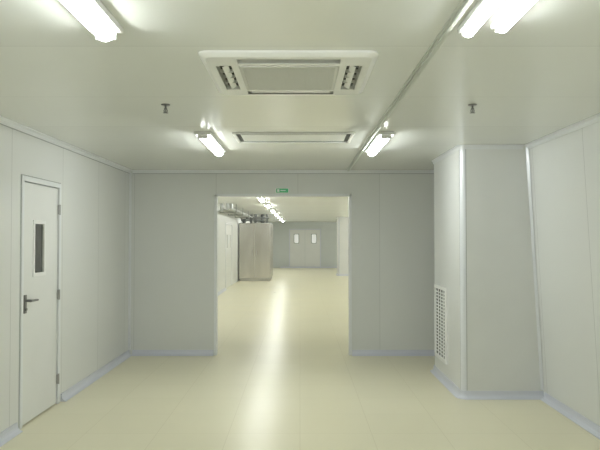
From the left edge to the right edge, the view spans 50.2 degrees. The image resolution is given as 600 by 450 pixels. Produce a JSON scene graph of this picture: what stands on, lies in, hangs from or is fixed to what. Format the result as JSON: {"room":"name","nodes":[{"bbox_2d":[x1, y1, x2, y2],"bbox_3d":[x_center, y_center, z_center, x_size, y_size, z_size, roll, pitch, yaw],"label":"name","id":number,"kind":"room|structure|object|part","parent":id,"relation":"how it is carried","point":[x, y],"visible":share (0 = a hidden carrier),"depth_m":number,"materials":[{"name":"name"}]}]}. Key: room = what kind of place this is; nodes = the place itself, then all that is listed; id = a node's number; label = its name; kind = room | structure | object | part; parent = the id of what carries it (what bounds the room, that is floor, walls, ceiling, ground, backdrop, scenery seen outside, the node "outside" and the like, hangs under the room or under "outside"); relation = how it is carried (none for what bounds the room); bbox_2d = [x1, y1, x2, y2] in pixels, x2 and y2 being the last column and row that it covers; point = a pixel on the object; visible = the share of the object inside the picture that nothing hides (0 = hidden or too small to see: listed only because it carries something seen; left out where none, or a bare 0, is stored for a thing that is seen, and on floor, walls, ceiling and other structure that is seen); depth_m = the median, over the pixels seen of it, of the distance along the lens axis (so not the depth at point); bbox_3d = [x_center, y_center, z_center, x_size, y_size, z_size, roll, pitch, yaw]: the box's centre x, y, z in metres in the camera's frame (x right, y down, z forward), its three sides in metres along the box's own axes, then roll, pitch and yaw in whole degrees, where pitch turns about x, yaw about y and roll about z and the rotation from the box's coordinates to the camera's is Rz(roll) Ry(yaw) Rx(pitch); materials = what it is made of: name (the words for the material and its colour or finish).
{"room":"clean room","nodes":[
{"label":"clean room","id":0,"kind":"room"},
{"bbox_2d":[0,124,253,432],"bbox_3d":[-2.450,0.679,15.989,0.100,2.600,40.000,0,-1,0],"label":"wall","id":1,"kind":"structure","parent":0,"point":[94,194],"depth_m":6.84,"materials":[{"name":"white paint"}]},
{"bbox_2d":[0,422,22,446],"bbox_3d":[-2.373,1.606,0.690,0.055,0.077,9.450,0,-1,0],"label":"baseboard","id":2,"kind":"structure","parent":1,"relation":"attached to","point":[12,431],"depth_m":5.23,"materials":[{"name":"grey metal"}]},
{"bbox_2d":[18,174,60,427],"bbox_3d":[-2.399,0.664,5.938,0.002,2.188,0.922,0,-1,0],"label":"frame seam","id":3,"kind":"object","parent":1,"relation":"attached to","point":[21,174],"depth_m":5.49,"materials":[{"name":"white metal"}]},
{"bbox_2d":[22,182,57,425],"bbox_3d":[-2.433,0.690,5.936,0.054,2.115,0.794,0,-1,0],"label":"leaf","id":4,"kind":"object","parent":1,"relation":"attached to","point":[40,202],"visible":0.84,"depth_m":5.93,"materials":[{"name":"paint"}]},
{"bbox_2d":[23,220,45,313],"bbox_3d":[-2.394,0.366,5.804,0.112,0.822,0.454,0,-1,0],"label":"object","id":5,"kind":"structure","parent":4,"relation":"attached to","point":[43,272],"depth_m":5.91,"materials":[{"name":"white metal"}]},
{"bbox_3d":[-2.372,0.693,5.650,0.068,0.160,0.162,0,-1,0],"label":"lever handle","id":6,"kind":"part","parent":5,"relation":"part of","materials":[{"name":"metal"}]},
{"bbox_3d":[-2.417,0.214,5.897,0.006,0.446,0.206,0,-1,0],"label":"glass","id":7,"kind":"part","parent":5,"relation":"part of","materials":[{"name":"clear glass"}]},
{"bbox_2d":[19,175,60,428],"bbox_3d":[-2.439,0.669,5.937,0.102,2.178,0.900,0,-1,0],"label":"frame","id":8,"kind":"object","parent":1,"relation":"attached to","point":[24,179],"visible":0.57,"depth_m":5.68,"materials":[{"name":"white metal"}]},
{"bbox_2d":[56,205,60,383],"bbox_3d":[-2.388,0.683,6.342,0.022,1.770,0.040,0,-1,0],"label":"hinges","id":9,"kind":"object","parent":1,"relation":"attached to","point":[59,206],"visible":1,"depth_m":6.33,"materials":[{"name":"metal"}]},
{"bbox_2d":[0,116,131,172],"bbox_3d":[-2.377,-0.892,2.520,0.045,0.044,13.000,0,-1,0],"label":"trim","id":10,"kind":"structure","parent":1,"relation":"attached to","point":[3,120],"depth_m":6.25,"materials":[{"name":"white metal"}]},
{"bbox_2d":[60,350,131,401],"bbox_3d":[-2.373,1.759,7.689,0.055,0.077,2.550,0,-1,0],"label":"baseboard","id":11,"kind":"structure","parent":1,"relation":"attached to","point":[75,389],"depth_m":7.34,"materials":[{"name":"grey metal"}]},
{"bbox_2d":[128,173,131,349],"bbox_3d":[-2.385,0.506,8.976,0.030,2.470,0.030,0,-1,0],"label":"trim","id":12,"kind":"structure","parent":1,"relation":"attached to","point":[130,174],"depth_m":8.96,"materials":[{"name":"white metal"}]},
{"bbox_2d":[218,288,225,295],"bbox_3d":[-2.373,1.913,14.787,0.055,0.077,11.450,0,-1,0],"label":"baseboard","id":13,"kind":"structure","parent":1,"relation":"attached to","point":[223,289],"depth_m":19.41,"materials":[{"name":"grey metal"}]},
{"bbox_2d":[226,225,228,287],"bbox_3d":[-2.433,1.036,21.105,0.054,2.085,0.939,0,-1,0],"label":"leaf","id":14,"kind":"object","parent":1,"relation":"attached to","point":[227,226],"visible":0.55,"depth_m":21.24,"materials":[{"name":"paint"}]},
{"bbox_2d":[225,223,231,287],"bbox_3d":[-2.439,1.025,21.583,0.102,2.148,2.000,0,-1,0],"label":"frame","id":15,"kind":"object","parent":1,"relation":"attached to","point":[226,223],"visible":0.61,"depth_m":20.59,"materials":[{"name":"white metal"}]},
{"bbox_2d":[227,234,230,248],"bbox_3d":[-2.423,0.556,21.577,0.054,0.514,1.229,0,-1,0],"label":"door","id":16,"kind":"structure","parent":1,"relation":"in","point":[227,234],"depth_m":21.64,"materials":[{"name":"white plastic"}]},
{"bbox_2d":[229,225,231,285],"bbox_3d":[-2.433,1.057,22.060,0.054,2.085,0.939,0,-1,0],"label":"leaf","id":17,"kind":"object","parent":1,"relation":"attached to","point":[230,226],"visible":0.68,"depth_m":22.16,"materials":[{"name":"paint"}]},
{"bbox_2d":[257,222,336,267],"bbox_3d":[1.300,1.116,36.034,7.400,2.600,0.100,0,-1,0],"label":"wall","id":18,"kind":"structure","parent":0,"point":[280,229],"depth_m":35.99,"materials":[{"name":"white paint"}]},
{"bbox_2d":[290,230,304,265],"bbox_3d":[-0.145,1.300,35.970,0.830,2.050,0.019,0,-1,0],"label":"leaf","id":19,"kind":"object","parent":18,"relation":"attached to","point":[297,250],"visible":1,"depth_m":35.96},
{"bbox_2d":[294,234,316,242],"bbox_3d":[0.290,0.765,35.966,1.280,0.540,0.012,0,-1,0],"label":"windows","id":20,"kind":"structure","parent":19,"relation":"attached to","point":[296,236],"depth_m":35.96,"materials":[{"name":"clear glass"}]},
{"bbox_3d":[-0.200,0.765,35.962,0.220,0.460,0.004,0,-1,0],"label":"pane","id":21,"kind":"part","parent":20,"relation":"part of","materials":[{"name":"clear glass"}]},
{"bbox_3d":[0.780,0.765,35.962,0.220,0.460,0.004,0,-1,0],"label":"pane","id":22,"kind":"part","parent":20,"relation":"part of","materials":[{"name":"glass"}]},
{"bbox_2d":[289,229,320,265],"bbox_3d":[0.280,1.270,35.965,1.800,2.110,0.029,0,-1,0],"label":"frame","id":23,"kind":"object","parent":18,"relation":"attached to","point":[289,229],"visible":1,"depth_m":35.96,"materials":[{"name":"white metal"}]},
{"bbox_2d":[280,267,336,267],"bbox_3d":[1.950,2.375,35.929,6.100,0.077,0.055,0,-1,0],"label":"baseboard","id":24,"kind":"structure","parent":18,"relation":"attached to","point":[280,267],"depth_m":35.94,"materials":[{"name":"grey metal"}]},
{"bbox_2d":[305,230,319,265],"bbox_3d":[0.705,1.300,35.970,0.830,2.050,0.019,0,-1,0],"label":"leaf","id":25,"kind":"object","parent":18,"relation":"attached to","point":[312,250],"visible":1,"depth_m":35.96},
{"bbox_2d":[0,0,599,221],"bbox_3d":[1.300,-0.671,16.018,7.600,0.100,40.200,0,-1,0],"label":"ceiling","id":26,"kind":"structure","parent":0,"point":[536,79],"depth_m":3.92,"materials":[{"name":"white paint"}]},
{"bbox_2d":[58,0,122,41],"bbox_3d":[-0.885,-0.883,2.305,0.150,0.072,1.270,0,-1,0],"label":"light","id":27,"kind":"object","parent":26,"relation":"attached to","point":[93,15],"depth_m":2.67,"materials":[{"name":"white plastic"}]},
{"bbox_2d":[161,104,169,113],"bbox_3d":[-0.970,-0.837,4.619,0.068,0.063,0.068,0,-1,0],"label":"sprinkler head","id":28,"kind":"object","parent":26,"relation":"attached to","point":[165,105],"visible":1,"depth_m":4.61},
{"bbox_2d":[194,132,225,155],"bbox_3d":[-0.880,-0.795,6.369,0.150,0.072,1.200,0,-1,0],"label":"light","id":29,"kind":"object","parent":26,"relation":"attached to","point":[207,138],"depth_m":6.12,"materials":[{"name":"white plastic"}]},
{"bbox_2d":[220,203,252,218],"bbox_3d":[-2.015,-0.392,21.189,0.470,0.229,7.450,0,-1,0],"label":"pipe","id":30,"kind":"object","parent":26,"relation":"hanging from","point":[232,211],"visible":0.99,"depth_m":18.80,"materials":[{"name":"silver metal"}]},
{"bbox_2d":[256,197,265,201],"bbox_3d":[-0.920,-0.603,15.142,0.150,0.072,1.250,0,-1,0],"label":"light","id":31,"kind":"object","parent":26,"relation":"attached to","point":[262,199],"depth_m":14.90,"materials":[{"name":"white plastic"}]},
{"bbox_2d":[198,50,378,94],"bbox_3d":[-0.060,-0.872,3.760,0.940,0.031,0.940,0,-1,0],"label":"air conditioner","id":32,"kind":"object","parent":26,"relation":"attached to","point":[261,72],"depth_m":3.59,"materials":[{"name":"white plastic"}]},
{"bbox_2d":[232,132,354,142],"bbox_3d":[-0.060,-0.831,6.110,1.120,0.011,0.580,0,-1,0],"label":"air conditioner","id":33,"kind":"object","parent":26,"relation":"attached to","point":[241,137],"depth_m":6.07,"materials":[{"name":"white plastic"}]},
{"bbox_2d":[365,132,394,155],"bbox_3d":[0.780,-0.795,6.369,0.150,0.072,1.200,0,-1,0],"label":"light","id":34,"kind":"object","parent":26,"relation":"attached to","point":[378,142],"depth_m":6.12,"materials":[{"name":"white plastic"}]},
{"bbox_2d":[347,0,473,170],"bbox_3d":[0.678,-0.905,2.495,0.045,0.022,12.950,0,-1,0],"label":"batten","id":35,"kind":"object","parent":26,"relation":"attached to","point":[463,5],"depth_m":3.48,"materials":[{"name":"white metal"}]},
{"bbox_2d":[468,104,476,113],"bbox_3d":[1.245,-0.837,4.619,0.068,0.063,0.068,0,-1,0],"label":"sprinkler head","id":36,"kind":"object","parent":26,"relation":"attached to","point":[471,105],"visible":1,"depth_m":4.61},
{"bbox_2d":[458,0,503,36],"bbox_3d":[0.765,-0.893,2.305,0.085,0.054,1.270,0,-1,0],"label":"light","id":37,"kind":"object","parent":26,"relation":"attached to","point":[482,10],"depth_m":2.69,"materials":[{"name":"white plastic"}]},
{"bbox_2d":[491,0,537,32],"bbox_3d":[0.900,-0.894,2.260,0.085,0.054,1.240,0,-1,0],"label":"light","id":38,"kind":"object","parent":26,"relation":"attached to","point":[515,9],"depth_m":2.67,"materials":[{"name":"white plastic"}]},
{"bbox_2d":[0,268,599,449],"bbox_3d":[1.300,2.029,15.960,7.600,0.100,40.200,0,-1,0],"label":"floor","id":39,"kind":"structure","parent":0,"point":[283,375],"depth_m":6.46,"materials":[{"name":"plastic"}]},
{"bbox_2d":[239,214,272,280],"bbox_3d":[-1.749,0.895,25.862,1.222,2.597,2.250,0,-1,0],"label":"tall cabinet","id":40,"kind":"object","parent":39,"relation":"on","point":[255,239],"visible":0.98,"depth_m":24.79,"materials":[{"name":"silver metal"}]},
{"bbox_2d":[130,171,433,354],"bbox_3d":[1.300,0.527,9.041,7.400,2.600,0.100,0,-1,0],"label":"wall partition","id":41,"kind":"structure","parent":39,"relation":"on","point":[172,228],"depth_m":8.99,"materials":[{"name":"white paint"}]},
{"bbox_2d":[132,170,433,172],"bbox_3d":[-0.003,-0.751,8.996,4.705,0.044,0.045,0,-1,0],"label":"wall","id":42,"kind":"structure","parent":41,"relation":"attached to","point":[134,171],"depth_m":9.00,"materials":[{"name":"white paint"}]},
{"bbox_2d":[0,123,433,173],"bbox_3d":[-0.035,-0.865,2.519,4.730,0.008,13.000,0,-1,0],"label":"trim","id":43,"kind":"structure","parent":42,"relation":"attached to","point":[0,123],"depth_m":9.01,"materials":[{"name":"white metal"}]},
{"bbox_2d":[336,217,347,275],"bbox_3d":[2.272,0.962,28.936,1.255,2.598,1.410,0,-1,0],"label":"column boxing","id":44,"kind":"structure","parent":39,"relation":"on","point":[342,222],"depth_m":28.29,"materials":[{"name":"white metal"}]},
{"bbox_2d":[430,145,543,399],"bbox_3d":[2.045,0.488,7.256,0.890,2.598,1.480,0,-1,0],"label":"column boxing","id":45,"kind":"structure","parent":39,"relation":"on","point":[483,259],"depth_m":6.58,"materials":[{"name":"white metal"}]},
{"bbox_2d":[434,284,446,363],"bbox_3d":[1.643,1.144,7.487,0.021,0.860,0.580,0,-1,0],"label":"return air grille","id":46,"kind":"object","parent":45,"relation":"attached to","point":[440,292],"visible":1,"depth_m":7.49,"materials":[{"name":"white plastic"}]},
{"bbox_3d":[1.964,-0.788,7.284,0.672,0.044,1.424,0,-1,0],"label":"trim","id":47,"kind":"part","parent":45,"relation":"part of","materials":[{"name":"white paint"}]},
{"bbox_3d":[2.045,1.749,7.229,0.890,0.077,1.480,0,-1,0],"label":"skirting","id":48,"kind":"part","parent":45,"relation":"part of","materials":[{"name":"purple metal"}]},
{"bbox_2d":[529,121,599,425],"bbox_3d":[2.495,0.385,2.492,0.290,2.600,13.000,0,-1,0],"label":"wall","id":49,"kind":"structure","parent":0,"point":[565,169],"depth_m":5.73,"materials":[{"name":"white paint"}]},
{"bbox_2d":[526,148,543,389],"bbox_3d":[2.404,0.443,6.557,0.160,2.480,0.030,0,-1,0],"label":"trim","id":50,"kind":"structure","parent":49,"relation":"attached to","point":[527,149],"depth_m":6.56,"materials":[{"name":"white metal"}]},
{"bbox_2d":[524,113,599,148],"bbox_3d":[2.329,-0.919,1.310,0.045,0.044,10.580,0,-1,0],"label":"trim","id":51,"kind":"structure","parent":49,"relation":"attached to","point":[596,118],"depth_m":5.61,"materials":[{"name":"white metal"}]},
{"bbox_2d":[540,392,599,438],"bbox_3d":[2.462,1.618,1.225,0.055,0.077,10.520,0,-1,0],"label":"baseboard","id":52,"kind":"structure","parent":49,"relation":"attached to","point":[588,425],"depth_m":5.78,"materials":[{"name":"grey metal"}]},
{"bbox_3d":[5.050,0.822,22.537,0.100,2.600,26.900,0,-1,0],"label":"wall","id":53,"kind":"structure","parent":0,"visible":0},
{"bbox_2d":[132,350,213,355],"bbox_3d":[-1.778,1.786,8.936,1.135,0.077,0.055,0,-1,0],"label":"baseboard","id":54,"kind":"structure","parent":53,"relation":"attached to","point":[134,352],"depth_m":8.95,"materials":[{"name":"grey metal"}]},
{"bbox_2d":[275,188,288,192],"bbox_3d":[-0.250,-0.482,8.992,0.190,0.073,0.040,0,-1,0],"label":"exit sign","id":55,"kind":"object","parent":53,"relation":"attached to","point":[277,190],"visible":1,"depth_m":8.97,"materials":[{"name":"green plastic"}]},
{"bbox_2d":[214,194,351,354],"bbox_3d":[-0.240,0.694,9.037,1.930,2.264,0.124,0,-1,0],"label":"trim","id":56,"kind":"structure","parent":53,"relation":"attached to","point":[216,196],"depth_m":8.99,"materials":[{"name":"white metal"}]},
{"bbox_2d":[352,350,434,355],"bbox_3d":[1.580,1.786,8.936,1.700,0.077,0.055,0,-1,0],"label":"baseboard","id":57,"kind":"structure","parent":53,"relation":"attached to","point":[354,352],"depth_m":8.94,"materials":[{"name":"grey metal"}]}
]}

